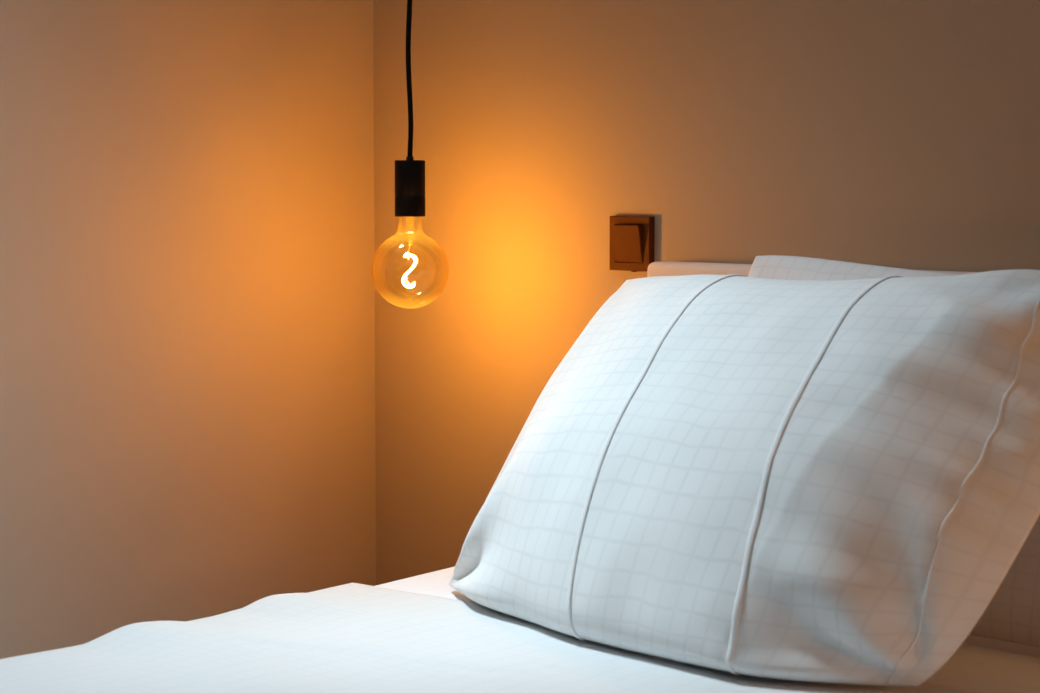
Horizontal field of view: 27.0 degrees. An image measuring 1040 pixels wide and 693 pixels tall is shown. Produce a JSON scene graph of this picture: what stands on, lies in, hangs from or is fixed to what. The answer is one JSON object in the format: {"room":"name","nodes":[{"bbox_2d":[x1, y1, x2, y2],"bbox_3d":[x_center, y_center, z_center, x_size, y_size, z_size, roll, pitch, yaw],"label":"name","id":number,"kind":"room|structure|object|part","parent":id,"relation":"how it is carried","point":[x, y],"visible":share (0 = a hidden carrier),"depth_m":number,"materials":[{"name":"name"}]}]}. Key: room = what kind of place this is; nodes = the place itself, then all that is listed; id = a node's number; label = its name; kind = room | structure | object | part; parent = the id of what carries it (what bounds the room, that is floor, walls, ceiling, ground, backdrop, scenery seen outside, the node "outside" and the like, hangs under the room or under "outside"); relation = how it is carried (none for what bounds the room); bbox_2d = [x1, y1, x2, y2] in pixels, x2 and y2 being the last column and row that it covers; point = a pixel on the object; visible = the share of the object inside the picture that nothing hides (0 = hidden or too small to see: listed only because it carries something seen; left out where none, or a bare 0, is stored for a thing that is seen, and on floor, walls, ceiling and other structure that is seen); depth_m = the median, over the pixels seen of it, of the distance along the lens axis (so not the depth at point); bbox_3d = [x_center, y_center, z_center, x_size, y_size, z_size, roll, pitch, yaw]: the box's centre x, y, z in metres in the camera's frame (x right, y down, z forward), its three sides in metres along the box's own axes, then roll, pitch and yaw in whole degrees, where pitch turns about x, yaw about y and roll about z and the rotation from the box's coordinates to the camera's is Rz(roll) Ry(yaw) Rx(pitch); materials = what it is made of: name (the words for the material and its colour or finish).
{"room":"bedroom","nodes":[
{"label":"bedroom","id":0,"kind":"room"},
{"bbox_2d":[0,0,375,658],"bbox_3d":[-1.782,-0.309,2.331,0.120,2.500,4.200,4,6,45],"label":"wall","id":1,"kind":"structure","parent":0,"point":[187,270],"depth_m":3.50,"materials":[{"name":"beige paint"}]},
{"bbox_2d":[373,0,1039,584],"bbox_3d":[1.230,-0.313,2.373,4.320,2.500,0.120,4,6,45],"label":"wall","id":2,"kind":"structure","parent":0,"point":[904,134],"depth_m":3.36,"materials":[{"name":"beige paint"}]},
{"bbox_2d":[609,216,654,271],"bbox_3d":[0.169,-0.158,3.349,0.084,0.086,0.022,4,6,45],"label":"light switch","id":3,"kind":"object","parent":2,"relation":"attached to","point":[631,237],"visible":0.98,"depth_m":3.34,"materials":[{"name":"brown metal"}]},
{"bbox_3d":[-0.255,-1.495,0.793,4.320,0.100,4.320,4,6,45],"label":"ceiling","id":4,"kind":"structure","parent":0,"visible":0},
{"bbox_2d":[395,0,424,287],"bbox_3d":[-0.171,-0.846,3.318,0.120,1.579,0.120,4,6,45],"label":"pendant lamp","id":5,"kind":"object","parent":4,"relation":"hanging from","point":[409,173],"depth_m":3.35,"materials":[{"name":"black metal"}]},
{"bbox_3d":[-0.171,-0.136,3.373,0.120,0.154,0.120,4,6,45],"label":"light bulb","id":6,"kind":"part","parent":5,"relation":"part of","materials":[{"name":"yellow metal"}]},
{"bbox_3d":[-0.171,-0.962,3.309,0.012,1.347,0.008,1,4,7],"label":"cord","id":7,"kind":"part","parent":5,"relation":"part of","materials":[{"name":"black rubber"}]},
{"bbox_3d":[-0.255,1.097,0.992,4.320,0.100,4.320,4,6,45],"label":"floor","id":8,"kind":"structure","parent":0,"visible":0},
{"bbox_2d":[647,261,978,276],"bbox_3d":[0.086,0.471,1.984,1.805,0.997,2.128,4,6,45],"label":"bed","id":9,"kind":"object","parent":8,"relation":"on","point":[664,268],"visible":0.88,"depth_m":3.20,"materials":[{"name":"beige fabric"}]},
{"bbox_2d":[376,567,1039,692],"bbox_3d":[0.033,0.532,2.022,1.797,0.265,2.040,4,6,45],"label":"mattress","id":10,"kind":"object","parent":9,"relation":"on","point":[980,664],"visible":0.08,"depth_m":2.53,"materials":[{"name":"fabric"}]},
{"bbox_2d":[0,583,980,692],"bbox_3d":[-0.130,0.573,1.835,1.870,0.336,1.704,4,6,45],"label":"duvet","id":11,"kind":"object","parent":10,"relation":"on","point":[350,637],"visible":0.9,"depth_m":2.50,"materials":[{"name":"fabric"}]},
{"bbox_2d":[449,269,1039,686],"bbox_3d":[0.255,0.125,2.658,0.896,0.447,0.465,4,6,45],"label":"pillow","id":12,"kind":"object","parent":10,"relation":"on","point":[824,481],"visible":1,"depth_m":2.46,"materials":[{"name":"fabric"}]},
{"bbox_2d":[748,255,960,279],"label":"pillow","id":13,"kind":"object","parent":10,"relation":"on","point":[783,267],"depth_m":2.92,"materials":[{"name":"fabric"}]},
{"bbox_2d":[969,515,1039,646],"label":"pillow","id":14,"kind":"object","parent":10,"relation":"on","point":[1011,612],"depth_m":2.55,"materials":[{"name":"fabric"}]}
]}

